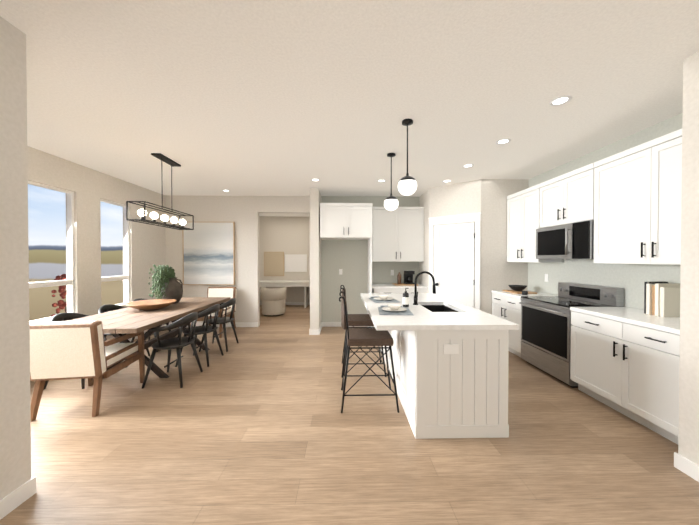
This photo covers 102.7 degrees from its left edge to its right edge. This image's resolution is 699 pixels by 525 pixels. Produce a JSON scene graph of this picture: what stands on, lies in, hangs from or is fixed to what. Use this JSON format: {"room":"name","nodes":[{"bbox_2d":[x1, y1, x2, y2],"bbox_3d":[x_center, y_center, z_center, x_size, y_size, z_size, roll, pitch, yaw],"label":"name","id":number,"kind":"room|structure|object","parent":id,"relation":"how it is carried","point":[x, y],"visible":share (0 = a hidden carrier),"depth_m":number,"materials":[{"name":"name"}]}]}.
{"room":"dining room and kitchen","nodes":[
{"label":"dining room and kitchen","id":0,"kind":"room"},
{"bbox_2d":[0,305,698,524],"bbox_3d":[-0.392,1.456,3.420,7.510,0.100,11.300,0,1,-1],"label":"floor","id":1,"kind":"structure","parent":0,"point":[254,426],"depth_m":2.08,"materials":[{"name":"brown wood"}]},
{"bbox_2d":[43,313,106,389],"bbox_3d":[-3.199,1.006,3.336,0.472,0.809,0.564,0,1,-1],"label":"dining chair","id":2,"kind":"object","parent":1,"relation":"on","point":[64,316],"visible":0.15,"depth_m":3.32,"materials":[{"name":"black wood"}]},
{"bbox_2d":[29,320,144,420],"bbox_3d":[-2.641,0.975,2.867,0.580,0.883,0.783,0,1,-8],"label":"armchair","id":3,"kind":"object","parent":1,"relation":"on","point":[62,350],"visible":0.9,"depth_m":2.53,"materials":[{"name":"beige fabric"}]},
{"bbox_2d":[98,304,150,367],"bbox_3d":[-3.212,1.000,3.956,0.472,0.809,0.564,0,1,-1],"label":"dining chair","id":4,"kind":"object","parent":1,"relation":"on","point":[106,308],"visible":0.21,"depth_m":3.97,"materials":[{"name":"black wood"}]},
{"bbox_2d":[68,297,230,378],"bbox_3d":[-2.648,1.021,3.908,1.037,0.760,2.300,0,1,-1],"label":"dining table","id":5,"kind":"object","parent":1,"relation":"on","point":[120,322],"visible":0.62,"depth_m":3.41,"materials":[{"name":"brown wood"}]},
{"bbox_2d":[125,299,176,309],"bbox_3d":[-2.737,0.593,3.872,0.590,0.095,0.590,0,1,-1],"label":"wooden bowl","id":6,"kind":"object","parent":5,"relation":"on","point":[153,304],"visible":1,"depth_m":3.85,"materials":[{"name":"brown wood"}]},
{"bbox_2d":[148,264,182,303],"bbox_3d":[-2.834,0.329,4.300,0.479,0.615,0.483,0,1,-1],"label":"vase","id":7,"kind":"object","parent":5,"relation":"on","point":[168,285],"visible":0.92,"depth_m":4.23,"materials":[{"name":"ceramic"}]},
{"bbox_2d":[131,298,170,351],"bbox_3d":[-3.225,0.993,4.566,0.472,0.809,0.564,0,1,-1],"label":"dining chair","id":8,"kind":"object","parent":1,"relation":"on","point":[154,333],"visible":0.08,"depth_m":4.50,"materials":[{"name":"black wood"}]},
{"bbox_2d":[142,312,202,388],"bbox_3d":[-2.099,1.006,3.359,0.472,0.809,0.564,0,1,-1],"label":"dining chair","id":9,"kind":"object","parent":1,"relation":"on","point":[176,343],"visible":0.98,"depth_m":3.21,"materials":[{"name":"black wood"}]},
{"bbox_2d":[175,304,223,366],"bbox_3d":[-2.111,0.999,3.979,0.472,0.809,0.564,0,1,-1],"label":"dining chair","id":10,"kind":"object","parent":1,"relation":"on","point":[203,329],"visible":0.81,"depth_m":3.88,"materials":[{"name":"black wood"}]},
{"bbox_2d":[190,287,236,337],"bbox_3d":[-2.652,0.947,5.516,0.580,0.883,0.783,0,1,-1],"label":"armchair","id":11,"kind":"object","parent":1,"relation":"on","point":[231,292],"visible":0.38,"depth_m":5.77,"materials":[{"name":"white fabric"}]},
{"bbox_2d":[199,298,238,351],"bbox_3d":[-2.124,0.993,4.589,0.472,0.809,0.564,0,1,-1],"label":"dining chair","id":12,"kind":"object","parent":1,"relation":"on","point":[225,319],"visible":0.85,"depth_m":4.48,"materials":[{"name":"black wood"}]},
{"bbox_2d":[260,287,285,315],"bbox_3d":[-1.990,1.010,7.318,0.658,0.710,0.630,0,1,-1],"label":"barrel chair","id":13,"kind":"object","parent":1,"relation":"on","point":[273,301],"visible":1,"depth_m":7.07,"materials":[{"name":"white fabric"}]},
{"bbox_2d":[259,280,309,307],"bbox_3d":[-1.670,0.960,8.528,2.344,0.785,0.617,0,1,-1],"label":"office desk","id":14,"kind":"object","parent":1,"relation":"on","point":[305,284],"visible":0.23,"depth_m":8.24,"materials":[{"name":"white wood"}]},
{"bbox_2d":[320,203,372,326],"bbox_3d":[-0.069,0.127,5.639,0.998,2.512,0.740,0,1,-1],"label":"upper cabinet","id":15,"kind":"object","parent":1,"relation":"on","point":[345,221],"visible":0.98,"depth_m":5.30,"materials":[{"name":"white wood"}]},
{"bbox_2d":[340,285,386,377],"bbox_3d":[0.164,0.857,3.655,0.574,1.096,0.480,0,1,-1],"label":"stool","id":16,"kind":"object","parent":1,"relation":"on","point":[359,320],"visible":0.58,"depth_m":3.45,"materials":[{"name":"black metal"}]},
{"bbox_2d":[339,291,398,412],"bbox_3d":[0.180,0.865,2.861,0.574,1.096,0.480,0,1,-1],"label":"stool","id":17,"kind":"object","parent":1,"relation":"on","point":[373,337],"visible":0.98,"depth_m":2.66,"materials":[{"name":"black metal"}]},
{"bbox_2d":[372,284,427,326],"bbox_3d":[0.973,0.922,5.710,1.076,0.920,0.660,0,1,-1],"label":"base cabinet","id":18,"kind":"object","parent":1,"relation":"on","point":[384,288],"visible":0.25,"depth_m":5.41,"materials":[{"name":"white wood"}]},
{"bbox_2d":[392,283,417,285],"bbox_3d":[1.148,0.452,5.777,0.470,0.018,0.330,0,1,-1],"label":"serving tray","id":19,"kind":"object","parent":18,"relation":"on","point":[401,284],"visible":0.75,"depth_m":5.64,"materials":[{"name":"brown wood"}]},
{"bbox_2d":[397,272,400,283],"bbox_3d":[1.024,0.322,5.748,0.084,0.240,0.084,0,1,-1],"label":"canister","id":20,"kind":"object","parent":19,"relation":"on","point":[399,278],"visible":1,"depth_m":5.71,"materials":[{"name":"brown"}]},
{"bbox_2d":[404,271,414,283],"bbox_3d":[1.233,0.306,5.793,0.180,0.270,0.220,0,1,-1],"label":"coffee maker","id":21,"kind":"object","parent":19,"relation":"on","point":[408,277],"visible":0.96,"depth_m":5.72,"materials":[{"name":"black plastic"}]},
{"bbox_2d":[380,305,518,438],"bbox_3d":[0.913,0.968,3.291,0.809,0.880,2.087,0,1,-1],"label":"kitchen island","id":22,"kind":"object","parent":1,"relation":"on","point":[450,359],"depth_m":2.26,"materials":[{"name":"white painted wood"},{"name":"white quartz"}]},
{"bbox_2d":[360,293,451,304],"bbox_3d":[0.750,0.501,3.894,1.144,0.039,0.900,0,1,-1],"label":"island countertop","id":23,"kind":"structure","parent":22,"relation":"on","point":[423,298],"depth_m":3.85,"materials":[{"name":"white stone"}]},
{"bbox_2d":[369,295,399,302],"bbox_3d":[0.439,0.453,3.597,0.320,0.060,0.440,0,1,-7],"label":"place setting","id":24,"kind":"object","parent":23,"relation":"on","point":[382,299],"visible":1,"depth_m":3.54,"materials":[{"name":"ceramic"}]},
{"bbox_2d":[364,301,483,312],"bbox_3d":[0.767,0.509,3.114,1.144,0.039,0.660,0,1,-1],"label":"island countertop","id":25,"kind":"structure","parent":22,"relation":"on","point":[372,307],"depth_m":3.05,"materials":[{"name":"white stone"}]},
{"bbox_2d":[378,304,412,314],"bbox_3d":[0.455,0.461,2.837,0.320,0.060,0.440,0,1,4],"label":"place setting","id":26,"kind":"object","parent":25,"relation":"on","point":[393,309],"visible":1,"depth_m":2.79,"materials":[{"name":"ceramic"}]},
{"bbox_2d":[403,288,408,306],"bbox_3d":[0.620,0.383,3.080,0.069,0.211,0.069,0,1,-1],"label":"soap bottle","id":27,"kind":"object","parent":25,"relation":"on","point":[405,299],"visible":0.98,"depth_m":3.05,"materials":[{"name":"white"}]},
{"bbox_2d":[413,271,435,304],"bbox_3d":[0.868,0.294,3.204,0.266,0.387,0.121,0,1,-1],"label":"faucet","id":28,"kind":"object","parent":25,"relation":"on","point":[416,291],"visible":1,"depth_m":3.22,"materials":[{"name":"black metal"}]},
{"bbox_2d":[369,313,518,328],"bbox_3d":[0.779,0.515,2.504,1.144,0.039,0.560,0,1,-1],"label":"island countertop","id":29,"kind":"structure","parent":22,"relation":"on","point":[417,320],"depth_m":2.36,"materials":[{"name":"white stone"}]},
{"bbox_2d":[491,290,557,356],"bbox_3d":[2.715,0.936,4.362,0.650,0.920,0.777,0,1,-1],"label":"base cabinet","id":30,"kind":"object","parent":1,"relation":"on","point":[506,305],"visible":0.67,"depth_m":4.21,"materials":[{"name":"white wood"}]},
{"bbox_2d":[502,290,536,293],"bbox_3d":[2.697,0.465,4.444,0.310,0.020,0.400,0,1,-1],"label":"cutting board","id":31,"kind":"object","parent":30,"relation":"on","point":[517,292],"visible":0.79,"depth_m":4.39,"materials":[{"name":"brown wood"}]},
{"bbox_2d":[509,285,526,290],"bbox_3d":[2.691,0.411,4.474,0.260,0.085,0.260,0,1,-1],"label":"bowl","id":32,"kind":"object","parent":31,"relation":"on","point":[517,287],"visible":1,"depth_m":4.41,"materials":[{"name":"black ceramic"}]},
{"bbox_2d":[519,282,623,387],"bbox_3d":[2.713,0.843,3.539,0.676,1.125,0.852,0,1,-1],"label":"range oven","id":33,"kind":"object","parent":1,"relation":"on","point":[546,324],"visible":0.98,"depth_m":3.43,"materials":[{"name":"silver metal"}]},
{"bbox_2d":[570,307,679,443],"bbox_3d":[2.753,0.956,2.533,0.650,0.920,1.146,0,1,-1],"label":"base cabinet","id":34,"kind":"object","parent":1,"relation":"on","point":[624,361],"visible":0.94,"depth_m":2.48,"materials":[{"name":"white wood"}]},
{"bbox_2d":[644,281,679,316],"bbox_3d":[2.940,0.339,2.624,0.220,0.310,0.192,0,1,-1],"label":"cookbooks","id":35,"kind":"object","parent":34,"relation":"on","point":[661,298],"visible":0.83,"depth_m":2.56,"materials":[{"name":"beige paper"}]},
{"bbox_2d":[0,16,698,499],"bbox_3d":[-0.392,0.006,3.405,7.210,2.800,11.140,0,1,-1],"label":"wall","id":36,"kind":"structure","parent":0,"point":[22,162],"depth_m":4.14,"materials":[{"name":"beige paint"}]},
{"bbox_2d":[0,477,35,519],"bbox_3d":[-1.905,1.394,-0.167,0.014,0.100,3.794,0,1,-1],"label":"baseboard","id":37,"kind":"structure","parent":36,"relation":"attached to","point":[16,498],"depth_m":1.63,"materials":[{"name":"white wood"}]},
{"bbox_2d":[28,181,74,323],"bbox_3d":[-3.888,-0.119,3.420,0.120,1.746,1.076,0,1,-1],"label":"window","id":38,"kind":"structure","parent":36,"relation":"in","point":[70,282],"depth_m":3.92,"materials":[{"name":"white"}]},
{"bbox_2d":[100,199,129,305],"bbox_3d":[-3.915,-0.132,4.665,0.120,1.746,0.626,0,1,-1],"label":"window","id":39,"kind":"structure","parent":36,"relation":"in","point":[126,223],"depth_m":4.94,"materials":[{"name":"white"}]},
{"bbox_2d":[118,324,165,342],"bbox_3d":[-3.849,1.352,3.811,0.014,0.100,4.270,0,1,-1],"label":"baseboard","id":40,"kind":"structure","parent":36,"relation":"attached to","point":[136,337],"depth_m":5.09,"materials":[{"name":"white"}]},
{"bbox_2d":[182,222,234,284],"bbox_3d":[-2.978,-0.193,5.922,1.073,1.334,0.047,0,1,-1],"label":"canvas art","id":41,"kind":"object","parent":36,"relation":"attached to","point":[208,253],"visible":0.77,"depth_m":5.91,"materials":[{"name":"beige fabric"}]},
{"bbox_2d":[169,322,257,326],"bbox_3d":[-2.916,1.330,5.959,1.910,0.100,0.014,0,1,-1],"label":"baseboard","id":42,"kind":"structure","parent":36,"relation":"attached to","point":[238,324],"depth_m":5.96,"materials":[{"name":"white"}]},
{"bbox_2d":[264,252,283,275],"bbox_3d":[-2.373,0.045,8.796,0.625,0.760,0.033,0,1,-1],"label":"mounted pinboard","id":43,"kind":"object","parent":36,"relation":"attached to","point":[273,263],"visible":0.96,"depth_m":8.79,"materials":[{"name":"fabric"}]},
{"bbox_2d":[260,302,309,304],"bbox_3d":[-1.661,1.299,8.836,2.320,0.100,0.014,0,1,-1],"label":"baseboard","id":44,"kind":"structure","parent":36,"relation":"attached to","point":[286,303],"depth_m":8.83,"materials":[{"name":"white wood"}]},
{"bbox_2d":[285,254,306,271],"bbox_3d":[-1.686,0.019,8.816,0.710,0.560,0.022,0,1,-1],"label":"whiteboard","id":45,"kind":"object","parent":36,"relation":"attached to","point":[295,262],"visible":0.91,"depth_m":8.81,"materials":[{"name":"white"}]},
{"bbox_2d":[318,322,322,334],"bbox_3d":[-0.587,1.333,5.663,0.014,0.100,0.624,0,1,-1],"label":"baseboard","id":46,"kind":"structure","parent":36,"relation":"attached to","point":[321,325],"depth_m":5.58,"materials":[{"name":"white"}]},
{"bbox_2d":[323,322,366,326],"bbox_3d":[-0.112,1.329,6.018,0.980,0.100,0.014,0,1,-1],"label":"baseboard","id":47,"kind":"structure","parent":36,"relation":"attached to","point":[325,324],"depth_m":6.01,"materials":[{"name":"white"}]},
{"bbox_2d":[372,207,423,261],"bbox_3d":[0.985,-0.575,5.829,1.046,1.112,0.390,0,1,-1],"label":"upper cabinet","id":48,"kind":"object","parent":36,"relation":"attached to","point":[397,234],"visible":0.96,"depth_m":5.67,"materials":[{"name":"white wood"}]},
{"bbox_2d":[339,269,547,281],"bbox_3d":[1.427,0.226,4.410,3.229,0.140,3.269,0,1,-1],"label":"outlet plates","id":49,"kind":"object","parent":36,"relation":"attached to","point":[392,273],"visible":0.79,"depth_m":6.00,"materials":[{"name":"white plastic"}]},
{"bbox_2d":[428,212,481,309],"bbox_3d":[1.860,0.272,5.024,0.732,2.235,0.653,0,1,-1],"label":"pantry door","id":50,"kind":"structure","parent":36,"relation":"attached to","point":[451,257],"depth_m":4.99,"materials":[{"name":"white wood"}]},
{"bbox_2d":[507,184,563,262],"bbox_3d":[2.839,-0.560,4.349,0.400,1.112,0.777,0,1,-1],"label":"upper cabinet","id":51,"kind":"object","parent":36,"relation":"attached to","point":[523,209],"visible":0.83,"depth_m":4.29,"materials":[{"name":"white wood"}]},
{"bbox_2d":[539,163,593,227],"bbox_3d":[2.857,-0.793,3.524,0.400,0.627,0.852,0,1,-1],"label":"upper cabinet","id":52,"kind":"object","parent":36,"relation":"attached to","point":[567,198],"visible":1,"depth_m":3.45,"materials":[{"name":"white wood"}]},
{"bbox_2d":[536,221,593,258],"bbox_3d":[2.819,-0.257,3.529,0.471,0.425,0.848,0,1,-1],"label":"microwave","id":53,"kind":"object","parent":52,"relation":"attached to","point":[571,241],"visible":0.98,"depth_m":3.36,"materials":[{"name":"silver metal"}]},
{"bbox_2d":[593,129,681,264],"bbox_3d":[2.878,-0.540,2.520,0.400,1.112,1.146,0,1,-1],"label":"upper cabinet","id":54,"kind":"object","parent":36,"relation":"attached to","point":[637,202],"visible":0.88,"depth_m":2.60,"materials":[{"name":"white wood"}]},
{"bbox_2d":[674,452,698,481],"bbox_3d":[2.308,1.392,-0.013,0.014,0.100,3.924,0,1,-1],"label":"baseboard","id":55,"kind":"structure","parent":36,"relation":"attached to","point":[688,467],"depth_m":1.88,"materials":[{"name":"white wood"}]},
{"bbox_2d":[0,0,698,216],"bbox_3d":[-0.392,-1.444,3.389,7.510,0.100,11.300,0,1,-1],"label":"ceiling","id":56,"kind":"structure","parent":0,"point":[259,97],"depth_m":2.19,"materials":[{"name":"white paint"}]},
{"bbox_2d":[126,153,193,229],"bbox_3d":[-2.475,-0.944,3.741,0.212,0.905,1.052,0,1,-1],"label":"linear chandelier","id":57,"kind":"object","parent":56,"relation":"hanging from","point":[142,213],"visible":1,"depth_m":3.69,"materials":[{"name":"black metal"}]},
{"bbox_2d":[384,153,397,210],"bbox_3d":[0.538,-1.031,3.607,0.186,0.727,0.186,0,1,-1],"label":"globe pendant light","id":58,"kind":"object","parent":56,"relation":"hanging from","point":[390,202],"visible":1,"depth_m":3.56,"materials":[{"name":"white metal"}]},
{"bbox_2d":[398,119,416,195],"bbox_3d":[0.569,-1.022,2.749,0.186,0.727,0.186,0,1,-1],"label":"globe pendant light","id":59,"kind":"object","parent":56,"relation":"hanging from","point":[407,184],"visible":1,"depth_m":2.70,"materials":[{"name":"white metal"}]},
{"bbox_2d":[462,164,473,167],"bbox_3d":[1.713,-1.396,4.037,0.154,0.007,0.154,1,1,44],"label":"recessed light","id":60,"kind":"object","parent":56,"relation":"in","point":[466,165],"depth_m":4.02,"materials":[{"name":"white plastic"}]},
{"bbox_2d":[496,138,510,144],"bbox_3d":[1.762,-1.387,3.209,0.154,0.007,0.154,1,1,44],"label":"recessed light","id":61,"kind":"object","parent":56,"relation":"in","point":[502,141],"depth_m":3.21,"materials":[{"name":"white plastic"}]},
{"bbox_2d":[549,95,571,105],"bbox_3d":[1.799,-1.378,2.386,0.154,0.007,0.154,0,1,-10],"label":"recessed light","id":62,"kind":"object","parent":56,"relation":"in","point":[560,100],"depth_m":2.38,"materials":[{"name":"white plastic"}]},
{"label":"outside","id":63,"kind":"structure","parent":0,"visible":0},
{"bbox_2d":[28,184,122,320],"bbox_3d":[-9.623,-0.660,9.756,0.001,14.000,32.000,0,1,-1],"label":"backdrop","id":64,"kind":"structure","parent":63,"point":[47,231],"depth_m":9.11,"materials":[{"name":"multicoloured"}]},
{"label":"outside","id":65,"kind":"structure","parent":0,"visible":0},
{"bbox_2d":[50,274,66,316],"bbox_3d":[-5.017,0.794,4.968,0.268,1.192,0.387,0,1,-1],"label":"bush","id":66,"kind":"object","parent":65,"point":[62,304],"visible":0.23,"depth_m":4.84,"materials":[{"name":"red plant"}]}
]}

